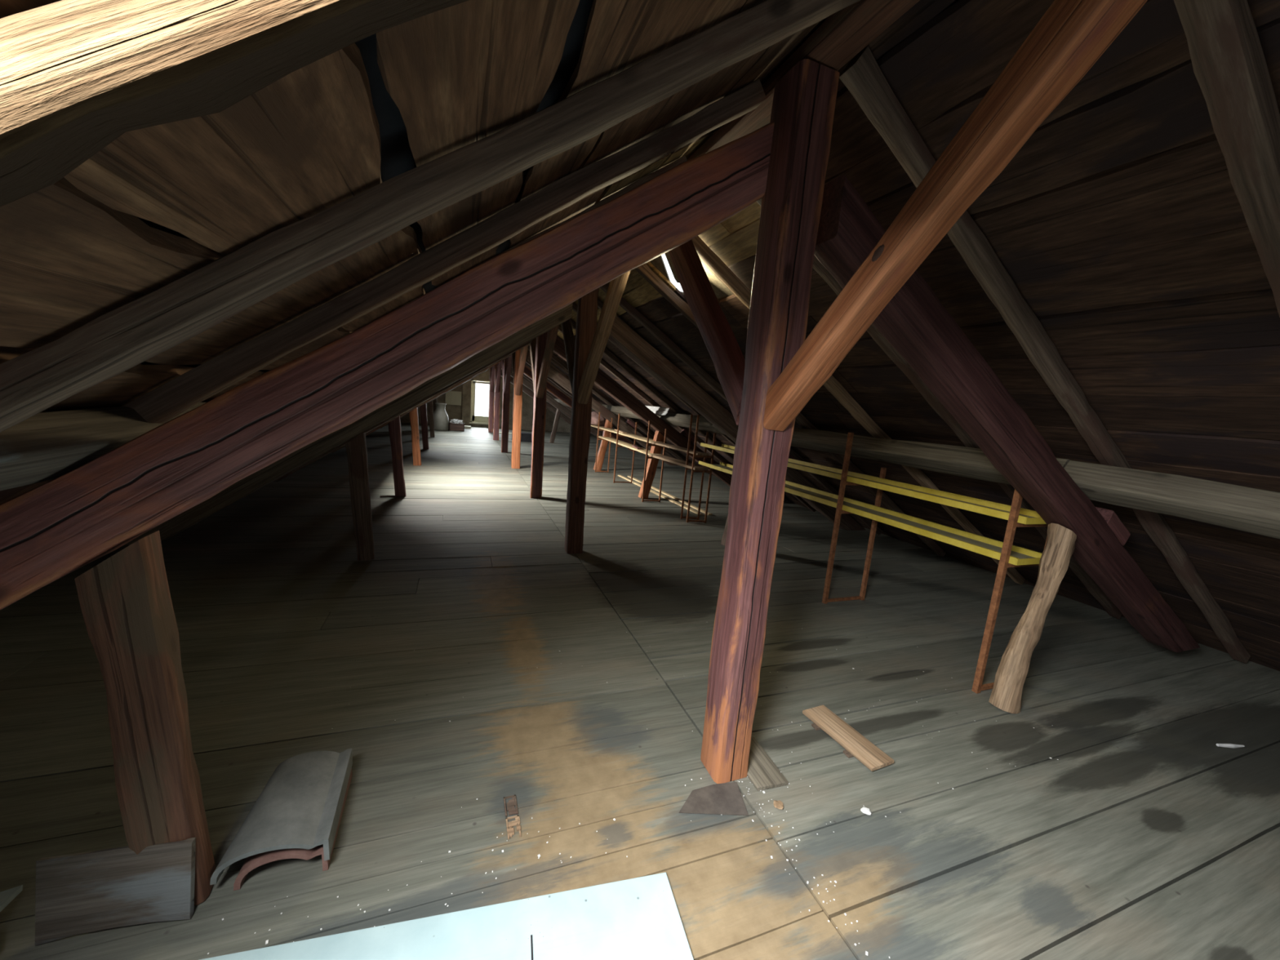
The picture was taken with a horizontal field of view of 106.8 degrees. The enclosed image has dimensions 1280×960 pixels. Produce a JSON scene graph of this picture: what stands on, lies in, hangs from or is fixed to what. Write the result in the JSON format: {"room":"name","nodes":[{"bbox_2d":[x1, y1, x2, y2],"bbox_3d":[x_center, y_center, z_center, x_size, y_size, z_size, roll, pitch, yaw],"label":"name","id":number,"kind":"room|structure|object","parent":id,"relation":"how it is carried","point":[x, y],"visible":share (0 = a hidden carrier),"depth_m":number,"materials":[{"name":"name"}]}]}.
{"room":"attic","nodes":[
{"label":"attic","id":0,"kind":"room"},
{"bbox_2d":[136,0,606,372],"bbox_3d":[-4.446,-1.384,8.044,5.020,3.644,28.400,1,10,-21],"label":"roof","id":1,"kind":"structure","parent":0,"point":[397,157],"depth_m":1.03,"materials":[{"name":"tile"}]},
{"bbox_2d":[400,368,571,432],"bbox_3d":[-6.634,-3.965,21.798,10.300,3.230,0.250,1,10,-21],"label":"wall","id":2,"kind":"structure","parent":0,"point":[454,411],"depth_m":21.93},
{"bbox_2d":[445,391,462,405],"bbox_3d":[-8.261,-3.633,21.048,0.660,0.600,0.070,1,10,-21],"label":"board","id":3,"kind":"object","parent":2,"relation":"attached to","point":[452,397],"visible":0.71,"depth_m":21.01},
{"bbox_2d":[469,378,493,425],"bbox_3d":[-7.170,-3.533,21.575,1.080,1.980,0.280,1,10,-21],"label":"window","id":4,"kind":"structure","parent":2,"relation":"in","point":[478,420],"depth_m":21.47,"materials":[{"name":"beige paint"}]},
{"bbox_2d":[0,422,1279,959],"bbox_3d":[-2.020,0.036,9.493,10.150,0.039,27.226,1,10,-21],"label":"floor","id":5,"kind":"structure","parent":0,"point":[1146,837],"depth_m":2.50,"materials":[{"name":"wood"}]},
{"bbox_2d":[0,884,22,911],"bbox_3d":[-2.146,1.277,1.271,0.582,0.075,0.153,-2,11,-35],"label":"board","id":6,"kind":"object","parent":5,"relation":"on","point":[6,896],"visible":1,"depth_m":1.46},
{"bbox_2d":[35,837,195,945],"bbox_3d":[-1.573,1.230,1.432,0.370,0.254,0.054,2,10,-15],"label":"board","id":7,"kind":"object","parent":5,"relation":"on","point":[90,891],"visible":0.99,"depth_m":1.42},
{"bbox_2d":[74,530,215,906],"bbox_3d":[-1.472,0.754,1.434,0.234,1.222,0.110,1,10,-22],"label":"wooden post","id":8,"kind":"object","parent":5,"relation":"on","point":[125,600],"visible":0.89,"depth_m":1.38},
{"bbox_2d":[0,121,774,609],"bbox_3d":[-1.398,-0.109,1.328,3.747,2.545,0.189,1,10,-21],"label":"rafter","id":9,"kind":"object","parent":8,"relation":"on","point":[59,526],"visible":1,"depth_m":1.41,"materials":[{"name":"wood"}]},
{"bbox_2d":[233,768,352,890],"bbox_3d":[-1.286,1.272,1.811,0.269,0.100,0.440,2,10,-20],"label":"tile","id":10,"kind":"object","parent":5,"relation":"on","point":[251,862],"depth_m":1.61,"materials":[{"name":"ceramic"}]},
{"bbox_2d":[209,748,352,884],"bbox_3d":[-1.300,1.218,1.789,0.331,0.098,0.460,2,10,-20],"label":"tile","id":11,"kind":"object","parent":10,"relation":"on","point":[300,806],"depth_m":1.73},
{"bbox_2d":[344,432,374,560],"bbox_3d":[-2.628,0.162,4.470,0.231,1.223,0.109,1,10,-22],"label":"strut","id":12,"kind":"object","parent":5,"relation":"on","point":[356,449],"visible":1,"depth_m":4.43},
{"bbox_2d":[125,302,573,544],"bbox_3d":[-2.551,-0.698,4.362,3.744,2.548,0.191,1,10,-21],"label":"rafter","id":13,"kind":"object","parent":12,"relation":"on","point":[257,480],"visible":0.57,"depth_m":4.29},
{"bbox_2d":[388,416,405,497],"bbox_3d":[-3.630,-0.348,7.100,0.243,1.218,0.108,1,10,-21],"label":"strut","id":14,"kind":"object","parent":5,"relation":"on","point":[394,426],"visible":1,"depth_m":7.06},
{"bbox_2d":[272,339,532,481],"bbox_3d":[-3.553,-1.213,6.992,3.745,2.552,0.192,1,10,-21],"label":"rafter","id":15,"kind":"object","parent":14,"relation":"on","point":[426,398],"visible":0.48,"depth_m":6.98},
{"bbox_2d":[408,408,421,465],"bbox_3d":[-4.721,-0.912,9.991,0.239,1.222,0.114,2,10,-20],"label":"strut","id":16,"kind":"object","parent":5,"relation":"on","point":[414,420],"visible":1,"depth_m":9.95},
{"bbox_2d":[330,353,511,453],"bbox_3d":[-4.650,-1.776,9.881,3.749,2.551,0.188,1,10,-21],"label":"rafter","id":17,"kind":"object","parent":16,"relation":"on","point":[506,357],"visible":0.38,"depth_m":9.92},
{"bbox_2d":[420,403,429,448],"bbox_3d":[-5.725,-1.426,12.618,0.234,1.226,0.115,2,10,-20],"label":"strut","id":18,"kind":"object","parent":5,"relation":"on","point":[423,408],"visible":1,"depth_m":12.57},
{"bbox_2d":[365,360,501,435],"bbox_3d":[-5.651,-2.288,12.510,3.746,2.551,0.191,1,10,-21],"label":"rafter","id":19,"kind":"object","parent":18,"relation":"on","point":[500,361],"visible":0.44,"depth_m":12.55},
{"bbox_2d":[427,400,435,436],"bbox_3d":[-6.918,-2.033,15.740,0.233,1.222,0.110,2,10,-19],"label":"strut","id":20,"kind":"object","parent":5,"relation":"on","point":[430,410],"visible":1,"depth_m":15.69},
{"bbox_2d":[379,366,492,428],"bbox_3d":[-6.840,-2.894,15.639,3.747,2.550,0.190,1,10,-21],"label":"rafter","id":21,"kind":"object","parent":20,"relation":"on","point":[491,366],"visible":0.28,"depth_m":15.73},
{"bbox_2d":[432,398,436,413],"bbox_3d":[-7.992,-2.588,18.597,0.247,1.223,0.111,2,10,-20],"label":"strut","id":22,"kind":"object","parent":5,"relation":"on","point":[434,401],"visible":0.29,"depth_m":18.48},
{"bbox_2d":[400,369,487,417],"bbox_3d":[-7.922,-3.452,18.487,3.746,2.550,0.195,1,10,-21],"label":"rafter","id":23,"kind":"object","parent":22,"relation":"on","point":[486,370],"visible":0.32,"depth_m":18.58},
{"bbox_2d":[0,402,205,490],"bbox_3d":[-4.227,-1.480,8.381,0.237,0.208,26.900,1,10,-21],"label":"purlin","id":24,"kind":"object","parent":23,"relation":"on","point":[44,446],"visible":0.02,"depth_m":1.16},
{"bbox_2d":[433,402,448,431],"bbox_3d":[-7.709,-2.440,18.342,0.600,1.050,0.600,1,10,-21],"label":"pale churn","id":25,"kind":"object","parent":5,"relation":"on","point":[441,419],"visible":0.91,"depth_m":18.14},
{"bbox_2d":[200,872,693,959],"bbox_3d":[-0.640,1.486,1.111,1.750,0.013,0.850,2,10,-15],"label":"board","id":26,"kind":"object","parent":5,"relation":"on","point":[637,918],"visible":1,"depth_m":1.51,"materials":[{"name":"white plastic"}]},
{"bbox_2d":[448,422,464,431],"bbox_3d":[-7.304,-2.112,18.886,0.600,0.300,0.400,1,10,-21],"label":"crate","id":27,"kind":"object","parent":5,"relation":"on","point":[451,427],"visible":0.81,"depth_m":18.70,"materials":[{"name":"brown wood"}]},
{"bbox_2d":[462,379,471,426],"bbox_3d":[-7.770,-3.499,21.239,0.320,2.200,0.149,1,10,-21],"label":"wall pier","id":28,"kind":"object","parent":5,"relation":"on","point":[466,386],"visible":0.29,"depth_m":21.18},
{"bbox_2d":[488,367,494,432],"bbox_3d":[-6.006,-3.416,19.225,0.191,2.975,0.192,1,10,-21],"label":"post","id":29,"kind":"object","parent":5,"relation":"on","point":[491,415],"visible":0.74,"depth_m":19.23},
{"bbox_2d":[489,365,494,391],"bbox_3d":[-5.695,-4.056,18.408,0.120,1.265,1.294,1,10,-21],"label":"brace","id":30,"kind":"object","parent":29,"relation":"attached to","point":[493,367],"visible":0.7,"depth_m":18.59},
{"bbox_2d":[493,363,501,440],"bbox_3d":[-4.923,-2.860,16.373,0.192,2.975,0.193,1,10,-21],"label":"post","id":31,"kind":"object","parent":5,"relation":"on","point":[497,395],"visible":0.78,"depth_m":16.37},
{"bbox_2d":[495,360,502,392],"bbox_3d":[-4.613,-3.500,15.557,0.117,1.265,1.293,1,10,-21],"label":"brace","id":32,"kind":"object","parent":31,"relation":"attached to","point":[500,364],"visible":0.84,"depth_m":15.70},
{"bbox_2d":[501,357,510,453],"bbox_3d":[-3.732,-2.251,13.247,0.194,2.975,0.196,1,10,-21],"label":"post","id":33,"kind":"object","parent":5,"relation":"on","point":[505,408],"visible":0.75,"depth_m":13.24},
{"bbox_2d":[503,355,511,393],"bbox_3d":[-3.426,-2.892,12.430,0.117,1.265,1.297,1,10,-21],"label":"brace","id":34,"kind":"object","parent":33,"relation":"attached to","point":[509,358],"visible":0.73,"depth_m":12.57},
{"bbox_2d":[503,794,518,817],"bbox_3d":[-0.539,1.358,1.982,0.051,0.006,0.095,1,10,-21],"label":"insert","id":35,"kind":"object","parent":5,"relation":"on","point":[512,802],"visible":1,"depth_m":1.98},
{"bbox_2d":[505,814,520,839],"bbox_3d":[-0.501,1.377,1.885,0.053,0.006,0.095,1,10,-21],"label":"insert","id":36,"kind":"object","parent":5,"relation":"on","point":[510,831],"visible":1,"depth_m":1.89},
{"bbox_2d":[511,348,523,468],"bbox_3d":[-2.732,-1.739,10.618,0.194,2.975,0.192,1,10,-21],"label":"post","id":37,"kind":"object","parent":5,"relation":"on","point":[517,400],"visible":0.75,"depth_m":10.61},
{"bbox_2d":[515,344,528,395],"bbox_3d":[-2.425,-2.377,9.799,0.120,1.267,1.294,1,10,-21],"label":"brace","id":38,"kind":"object","parent":37,"relation":"attached to","point":[522,358],"visible":0.71,"depth_m":9.91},
{"bbox_2d":[511,431,532,442],"bbox_3d":[-4.210,-1.544,17.020,0.720,0.300,0.520,1,10,-21],"label":"case","id":39,"kind":"object","parent":5,"relation":"on","point":[525,437],"visible":0.64,"depth_m":16.84,"materials":[{"name":"black plastic"}]},
{"bbox_2d":[529,331,547,497],"bbox_3d":[-1.634,-1.177,7.729,0.194,2.975,0.191,1,10,-21],"label":"post","id":40,"kind":"object","parent":5,"relation":"on","point":[540,404],"visible":0.69,"depth_m":7.70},
{"bbox_2d":[529,337,536,388],"bbox_3d":[-1.847,-2.082,8.280,0.121,1.268,1.294,1,10,-21],"label":"brace","id":41,"kind":"object","parent":40,"relation":"attached to","point":[533,344],"visible":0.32,"depth_m":8.20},
{"bbox_2d":[536,324,559,398],"bbox_3d":[-1.328,-1.817,6.912,0.116,1.265,1.298,1,10,-21],"label":"brace","id":42,"kind":"object","parent":40,"relation":"attached to","point":[552,334],"visible":0.7,"depth_m":7.01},
{"bbox_2d":[549,408,561,443],"bbox_3d":[-3.077,-1.956,17.252,0.380,1.259,0.161,1,10,-23],"label":"strut","id":43,"kind":"object","parent":5,"relation":"on","point":[558,412],"visible":0.98,"depth_m":17.19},
{"bbox_2d":[510,368,602,438],"bbox_3d":[-2.881,-2.750,17.172,4.057,2.458,0.193,1,10,-21],"label":"rafter","id":44,"kind":"object","parent":43,"relation":"on","point":[556,404],"visible":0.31,"depth_m":17.05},
{"bbox_2d":[564,287,599,553],"bbox_3d":[-0.635,-0.665,5.100,0.194,2.975,0.191,1,10,-21],"label":"post","id":45,"kind":"object","parent":5,"relation":"on","point":[587,309],"visible":0.8,"depth_m":5.06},
{"bbox_2d":[560,318,575,391],"bbox_3d":[-0.848,-1.570,5.652,0.121,1.272,1.293,1,10,-21],"label":"brace","id":46,"kind":"object","parent":45,"relation":"attached to","point":[567,331],"visible":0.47,"depth_m":5.52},
{"bbox_2d":[577,270,631,404],"bbox_3d":[-0.326,-1.304,4.280,0.120,1.267,1.298,1,10,-21],"label":"brace","id":47,"kind":"object","parent":45,"relation":"attached to","point":[616,286],"visible":0.79,"depth_m":4.29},
{"bbox_2d":[593,419,613,471],"bbox_3d":[-0.886,-0.835,11.495,0.380,1.259,0.166,2,10,-20],"label":"strut","id":48,"kind":"object","parent":5,"relation":"on","point":[601,455],"visible":0.8,"depth_m":11.44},
{"bbox_2d":[526,349,680,466],"bbox_3d":[-0.693,-1.627,11.413,4.056,2.456,0.192,1,10,-21],"label":"rafter","id":49,"kind":"object","parent":48,"relation":"on","point":[553,374],"visible":0.46,"depth_m":11.25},
{"bbox_2d":[595,411,612,472],"bbox_3d":[-0.852,-0.880,11.194,0.334,1.420,0.030,1,10,-21],"label":"rack","id":50,"kind":"object","parent":5,"relation":"on","point":[598,429],"visible":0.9,"depth_m":11.18,"materials":[{"name":"metal"}]},
{"bbox_2d":[591,424,662,443],"bbox_3d":[-0.555,-1.085,10.561,0.265,0.030,4.800,1,10,-22],"label":"plank","id":51,"kind":"object","parent":50,"relation":"on","point":[630,435],"visible":0.7,"depth_m":9.58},
{"bbox_2d":[591,411,605,425],"bbox_3d":[-1.159,-1.589,12.150,0.554,0.333,1.121,1,10,-21],"label":"cloth bundle","id":52,"kind":"object","parent":51,"relation":"on","point":[594,417],"visible":0.56,"depth_m":11.76,"materials":[{"name":"fabric"}]},
{"bbox_2d":[598,435,662,455],"bbox_3d":[-0.301,-0.743,9.963,0.264,0.030,3.400,1,10,-21],"label":"plank","id":53,"kind":"object","parent":50,"relation":"on","point":[643,451],"visible":0.87,"depth_m":9.79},
{"bbox_2d":[613,413,637,483],"bbox_3d":[-0.303,-0.647,9.947,0.414,1.450,0.030,1,10,-21],"label":"rack","id":54,"kind":"object","parent":5,"relation":"on","point":[618,434],"visible":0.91,"depth_m":9.94,"materials":[{"name":"metal"}]},
{"bbox_2d":[207,631,1057,958],"bbox_3d":[0.447,1.355,2.530,4.126,0.003,2.560,1,10,-21],"label":"flakes","id":55,"kind":"object","parent":5,"relation":"on","point":[763,792],"visible":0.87,"depth_m":1.78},
{"bbox_2d":[638,430,664,498],"bbox_3d":[0.210,-0.269,8.605,0.388,1.250,0.164,1,10,-22],"label":"strut","id":56,"kind":"object","parent":5,"relation":"on","point":[651,466],"visible":0.78,"depth_m":8.55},
{"bbox_2d":[553,337,732,487],"bbox_3d":[0.406,-1.065,8.527,4.056,2.458,0.192,1,10,-21],"label":"rafter","id":57,"kind":"object","parent":56,"relation":"on","point":[603,381],"visible":0.63,"depth_m":8.29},
{"bbox_2d":[680,429,694,443],"bbox_3d":[0.891,-0.805,8.761,0.299,0.241,0.134,1,10,-21],"label":"cleat","id":58,"kind":"object","parent":57,"relation":"on","point":[684,432],"visible":0.6,"depth_m":8.70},
{"bbox_2d":[641,420,666,502],"bbox_3d":[0.255,-0.311,8.268,0.344,1.420,0.030,1,10,-21],"label":"rack","id":59,"kind":"object","parent":5,"relation":"on","point":[649,423],"visible":0.89,"depth_m":8.25,"materials":[{"name":"metal"}]},
{"bbox_2d":[648,453,708,470],"bbox_3d":[0.590,-0.298,7.675,0.244,0.036,1.515,0,10,-26],"label":"plank","id":60,"kind":"object","parent":59,"relation":"on","point":[673,460],"visible":0.94,"depth_m":7.53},
{"bbox_2d":[651,441,709,455],"bbox_3d":[0.608,-0.512,7.640,0.202,0.030,1.515,0,10,-26],"label":"plank","id":61,"kind":"object","parent":59,"relation":"on","point":[665,445],"visible":0.97,"depth_m":7.51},
{"bbox_2d":[617,475,702,515],"bbox_3d":[0.252,0.226,9.329,0.075,0.027,3.704,1,10,-24],"label":"plank","id":62,"kind":"object","parent":5,"relation":"on","point":[620,476],"depth_m":8.77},
{"bbox_2d":[627,475,711,515],"bbox_3d":[0.443,0.239,9.349,0.074,0.027,3.603,1,10,-23],"label":"plank","id":63,"kind":"object","parent":5,"relation":"on","point":[633,478],"depth_m":8.85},
{"bbox_2d":[680,413,708,519],"bbox_3d":[0.836,-0.181,7.205,0.291,1.600,0.031,4,9,-7],"label":"rack","id":64,"kind":"object","parent":5,"relation":"on","point":[688,454],"visible":0.86,"depth_m":7.21,"materials":[{"name":"metal"}]},
{"bbox_2d":[686,414,715,523],"bbox_3d":[0.917,-0.145,7.031,0.306,1.600,0.031,3,9,-10],"label":"rack","id":65,"kind":"object","parent":5,"relation":"on","point":[695,455],"visible":0.98,"depth_m":7.03,"materials":[{"name":"metal"}]},
{"bbox_2d":[679,782,748,815],"bbox_3d":[0.310,1.410,2.115,0.300,0.004,0.180,4,9,-3],"label":"felt patch","id":66,"kind":"object","parent":5,"relation":"on","point":[724,798],"visible":1,"depth_m":2.09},
{"bbox_2d":[720,515,728,546],"bbox_3d":[1.250,0.241,5.994,0.310,1.248,0.165,2,10,-19],"label":"strut","id":67,"kind":"object","parent":5,"relation":"on","point":[724,535],"visible":0.05,"depth_m":6.04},
{"bbox_2d":[600,309,866,530],"bbox_3d":[1.406,-0.553,5.896,4.056,2.455,0.195,1,10,-21],"label":"rafter","id":68,"kind":"object","parent":67,"relation":"on","point":[633,345],"visible":0.62,"depth_m":5.40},
{"bbox_2d":[746,736,788,791],"bbox_3d":[0.569,1.389,2.341,0.168,0.016,0.310,2,10,-18],"label":"board","id":69,"kind":"object","parent":5,"relation":"on","point":[762,772],"visible":0.67,"depth_m":2.27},
{"bbox_2d":[700,58,839,783],"bbox_3d":[0.520,-0.074,2.065,0.188,2.975,0.193,1,10,-21],"label":"post","id":70,"kind":"object","parent":5,"relation":"on","point":[804,101],"visible":0.91,"depth_m":1.96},
{"bbox_2d":[668,240,745,426],"bbox_3d":[0.307,-0.979,2.617,0.119,1.269,1.294,1,10,-21],"label":"brace","id":71,"kind":"object","parent":70,"relation":"attached to","point":[719,339],"visible":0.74,"depth_m":2.38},
{"bbox_2d":[763,0,1147,431],"bbox_3d":[0.828,-0.711,1.247,0.118,1.269,1.296,1,10,-21],"label":"brace","id":72,"kind":"object","parent":70,"relation":"attached to","point":[1071,36],"visible":1,"depth_m":1.20,"materials":[{"name":"brown wood"}]},
{"bbox_2d":[773,800,783,809],"bbox_3d":[0.611,1.433,2.096,0.043,0.015,0.045,6,9,6],"label":"chip","id":73,"kind":"object","parent":5,"relation":"on","point":[777,804],"visible":1,"depth_m":2.09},
{"bbox_2d":[802,705,893,771],"bbox_3d":[1.105,1.391,2.574,0.184,0.031,0.467,0,10,-26],"label":"board","id":74,"kind":"object","parent":5,"relation":"on","point":[855,744],"visible":1,"depth_m":2.54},
{"bbox_2d":[822,432,886,604],"bbox_3d":[2.014,0.373,4.414,0.489,1.600,0.038,1,10,-21],"label":"rack","id":75,"kind":"object","parent":5,"relation":"on","point":[843,482],"visible":0.84,"depth_m":4.40,"materials":[{"name":"wood"}]},
{"bbox_2d":[813,174,1199,652],"bbox_3d":[2.560,0.037,2.862,4.057,2.455,0.189,1,10,-21],"label":"rafter","id":76,"kind":"object","parent":5,"relation":"on","point":[914,322],"visible":0.92,"depth_m":2.42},
{"bbox_2d":[1095,506,1130,545],"bbox_3d":[3.045,0.299,3.097,0.299,0.240,0.135,1,10,-21],"label":"cleat","id":77,"kind":"object","parent":76,"relation":"on","point":[1122,533],"visible":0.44,"depth_m":3.03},
{"bbox_2d":[1063,460,1279,538],"bbox_3d":[3.630,0.619,0.283,0.238,0.452,5.769,1,10,-21],"label":"purlin","id":78,"kind":"object","parent":76,"relation":"on","point":[1249,509],"visible":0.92,"depth_m":2.40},
{"bbox_2d":[971,488,1048,693],"bbox_3d":[2.494,0.728,3.124,0.464,1.395,0.038,1,10,-21],"label":"rack","id":79,"kind":"object","parent":5,"relation":"on","point":[1012,523],"visible":0.59,"depth_m":3.04,"materials":[{"name":"wood"}]},
{"bbox_2d":[698,461,1041,565],"bbox_3d":[1.771,0.132,5.000,0.364,0.045,4.289,1,10,-21],"label":"channel","id":80,"kind":"object","parent":79,"relation":"on","point":[986,546],"visible":0.8,"depth_m":3.82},
{"bbox_2d":[700,442,1046,524],"bbox_3d":[1.794,-0.129,4.958,0.364,0.045,4.289,1,10,-21],"label":"channel","id":81,"kind":"object","parent":79,"relation":"on","point":[995,509],"visible":0.79,"depth_m":3.78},
{"bbox_2d":[988,523,1076,713],"bbox_3d":[2.440,0.857,2.952,0.341,1.205,0.157,1,10,-21],"label":"wooden post","id":82,"kind":"object","parent":5,"relation":"on","point":[1011,673],"visible":1,"depth_m":2.91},
{"bbox_2d":[1216,743,1244,747],"bbox_3d":[3.475,1.561,2.789,0.168,0.023,0.023,4,9,-3],"label":"scrap","id":83,"kind":"object","parent":5,"relation":"on","point":[1227,745],"visible":1,"depth_m":2.78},
{"bbox_3d":[-1.882,-1.345,14.129,0.172,1.246,0.171,13,5,-23],"label":"strut","id":84,"kind":"object","parent":5,"relation":"on","visible":0},
{"bbox_2d":[524,364,639,452],"bbox_3d":[-1.692,-2.140,14.044,4.056,2.455,0.193,1,10,-21],"label":"rafter","id":85,"kind":"object","parent":84,"relation":"on","point":[553,390],"visible":0.29,"depth_m":13.68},
{"bbox_3d":[-4.154,-2.510,20.101,0.190,1.249,0.168,13,5,-23],"label":"strut","id":86,"kind":"object","parent":5,"relation":"on","visible":0},
{"bbox_2d":[501,369,570,424],"bbox_3d":[-3.964,-3.306,20.020,4.057,2.456,0.192,1,10,-21],"label":"rafter","id":87,"kind":"object","parent":86,"relation":"on","point":[525,389],"visible":0.35,"depth_m":20.00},
{"bbox_2d":[546,398,1070,484],"bbox_3d":[-1.064,-1.908,12.635,0.248,0.231,21.135,1,10,-21],"label":"purlin","id":88,"kind":"object","parent":87,"relation":"on","point":[962,461],"visible":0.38,"depth_m":4.00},
{"bbox_2d":[645,405,669,415],"bbox_3d":[0.267,-1.252,8.584,0.085,0.152,1.150,1,10,-21],"label":"rag","id":89,"kind":"object","parent":88,"relation":"hanging from","point":[656,410],"visible":0.66,"depth_m":8.39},
{"bbox_2d":[0,0,1279,671],"bbox_3d":[-1.592,-1.429,8.920,9.345,3.228,27.962,1,10,-21],"label":"ceiling","id":90,"kind":"structure","parent":0,"point":[1120,223],"depth_m":1.61,"materials":[{"name":"wood"}]},
{"bbox_2d":[0,0,468,207],"bbox_3d":[-1.130,0.063,0.281,4.184,3.022,0.120,1,10,-21],"label":"rafter","id":91,"kind":"object","parent":90,"relation":"attached to","point":[77,76],"visible":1,"depth_m":0.42,"materials":[{"name":"wood"}]},
{"bbox_2d":[0,78,765,503],"bbox_3d":[-1.573,-0.169,1.446,4.178,3.042,0.092,1,10,-21],"label":"rafter","id":92,"kind":"object","parent":90,"relation":"attached to","point":[162,404],"visible":0.86,"depth_m":1.62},
{"bbox_2d":[0,0,860,432],"bbox_3d":[-1.353,-0.056,0.859,4.177,3.039,0.110,1,10,-21],"label":"rafter","id":93,"kind":"object","parent":90,"relation":"attached to","point":[123,337],"visible":1,"depth_m":1.01,"materials":[{"name":"wood"}]},
{"bbox_2d":[511,364,603,434],"bbox_3d":[-3.275,-3.187,19.001,4.789,3.003,0.088,1,10,-21],"label":"rafter","id":94,"kind":"object","parent":90,"relation":"attached to","point":[524,375],"visible":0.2,"depth_m":18.83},
{"bbox_2d":[524,363,634,444],"bbox_3d":[-2.115,-2.593,15.950,4.788,3.008,0.091,1,10,-21],"label":"rafter","id":95,"kind":"object","parent":90,"relation":"attached to","point":[526,364],"visible":0.2,"depth_m":15.60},
{"bbox_2d":[525,359,643,448],"bbox_3d":[-1.823,-2.446,15.185,4.786,3.016,0.090,1,10,-21],"label":"rafter","id":96,"kind":"object","parent":90,"relation":"attached to","point":[526,362],"visible":0.26,"depth_m":14.91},
{"bbox_2d":[483,155,687,262],"bbox_3d":[-1.813,-0.289,2.073,4.178,3.042,0.091,1,10,-21],"label":"rafter","id":97,"kind":"object","parent":90,"relation":"attached to","point":[646,178],"visible":0.16,"depth_m":2.45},
{"bbox_2d":[527,345,673,457],"bbox_3d":[-0.952,-2.001,12.895,4.784,3.013,0.090,1,10,-21],"label":"rafter","id":98,"kind":"object","parent":90,"relation":"attached to","point":[552,365],"visible":0.16,"depth_m":12.69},
{"bbox_2d":[528,343,684,461],"bbox_3d":[-0.665,-1.848,12.133,4.787,3.006,0.089,1,10,-21],"label":"rafter","id":99,"kind":"object","parent":90,"relation":"attached to","point":[554,362],"visible":0.3,"depth_m":12.04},
{"bbox_2d":[551,354,692,463],"bbox_3d":[-0.510,-1.770,11.727,4.788,3.005,0.089,1,10,-21],"label":"rafter","id":100,"kind":"object","parent":90,"relation":"attached to","point":[554,357],"visible":0.46,"depth_m":11.62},
{"bbox_2d":[597,298,665,357],"bbox_3d":[1.369,-0.809,6.791,4.788,3.009,0.093,1,10,-21],"label":"rafter","id":101,"kind":"object","parent":90,"relation":"attached to","point":[600,304],"visible":0.03,"depth_m":5.88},
{"bbox_2d":[558,324,730,464],"bbox_3d":[0.499,-1.256,9.080,4.786,3.011,0.089,1,10,-21],"label":"rafter","id":102,"kind":"object","parent":90,"relation":"attached to","point":[608,367],"visible":0.46,"depth_m":8.77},
{"bbox_2d":[570,318,787,501],"bbox_3d":[0.789,-1.109,8.316,4.789,3.010,0.090,1,10,-21],"label":"rafter","id":103,"kind":"object","parent":90,"relation":"attached to","point":[621,364],"visible":0.45,"depth_m":7.96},
{"bbox_2d":[572,302,815,511],"bbox_3d":[1.079,-0.956,7.553,4.786,3.012,0.089,1,10,-21],"label":"rafter","id":104,"kind":"object","parent":90,"relation":"attached to","point":[575,306],"visible":0.27,"depth_m":7.33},
{"bbox_2d":[600,283,882,534],"bbox_3d":[1.589,-0.697,6.210,4.787,3.015,0.091,1,10,-21],"label":"rafter","id":105,"kind":"object","parent":90,"relation":"attached to","point":[649,326],"visible":0.51,"depth_m":5.65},
{"bbox_2d":[634,263,946,556],"bbox_3d":[1.949,-0.512,5.263,4.785,3.011,0.092,1,10,-21],"label":"rafter","id":106,"kind":"object","parent":90,"relation":"attached to","point":[644,270],"visible":0.42,"depth_m":5.09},
{"bbox_2d":[691,235,1025,584],"bbox_3d":[2.283,-0.339,4.380,4.787,3.008,0.094,1,10,-21],"label":"rafter","id":107,"kind":"object","parent":90,"relation":"attached to","point":[705,254],"visible":0.52,"depth_m":4.10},
{"bbox_2d":[756,198,1122,618],"bbox_3d":[2.588,-0.184,3.580,4.789,3.014,0.092,1,10,-21],"label":"rafter","id":108,"kind":"object","parent":90,"relation":"attached to","point":[1111,609],"visible":0.32,"depth_m":3.34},
{"bbox_2d":[839,45,1250,662],"bbox_3d":[2.873,-0.040,2.836,4.789,3.013,0.091,1,10,-21],"label":"rafter","id":109,"kind":"object","parent":90,"relation":"attached to","point":[863,77],"visible":0.89,"depth_m":2.26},
{"bbox_2d":[1173,0,1279,316],"bbox_3d":[3.159,0.111,2.076,4.787,3.006,0.091,1,10,-21],"label":"rafter","id":110,"kind":"object","parent":90,"relation":"attached to","point":[1231,71],"visible":1,"depth_m":1.25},
{"bbox_2d":[528,130,760,346],"bbox_3d":[-3.177,-3.465,11.938,1.166,0.435,20.572,1,10,-21],"label":"ceiling","id":111,"kind":"structure","parent":0,"point":[734,240],"depth_m":3.20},
{"bbox_2d":[687,0,919,160],"bbox_3d":[-2.054,-2.965,8.918,0.167,0.084,26.900,1,10,-21],"label":"ridge beam","id":112,"kind":"structure","parent":111,"relation":"attached to","point":[846,32],"depth_m":1.67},
{"bbox_2d":[875,0,994,215],"bbox_3d":[0.550,-1.311,9.958,5.680,3.552,28.400,1,10,-21],"label":"roof","id":113,"kind":"structure","parent":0,"point":[955,1],"depth_m":1.65,"materials":[{"name":"wood"}]},
{"bbox_2d":[649,251,733,299],"bbox_3d":[0.396,-1.758,4.049,0.770,0.513,0.920,1,10,-21],"label":"roof hatch","id":114,"kind":"object","parent":113,"relation":"attached to","point":[721,291],"visible":0.15,"depth_m":4.01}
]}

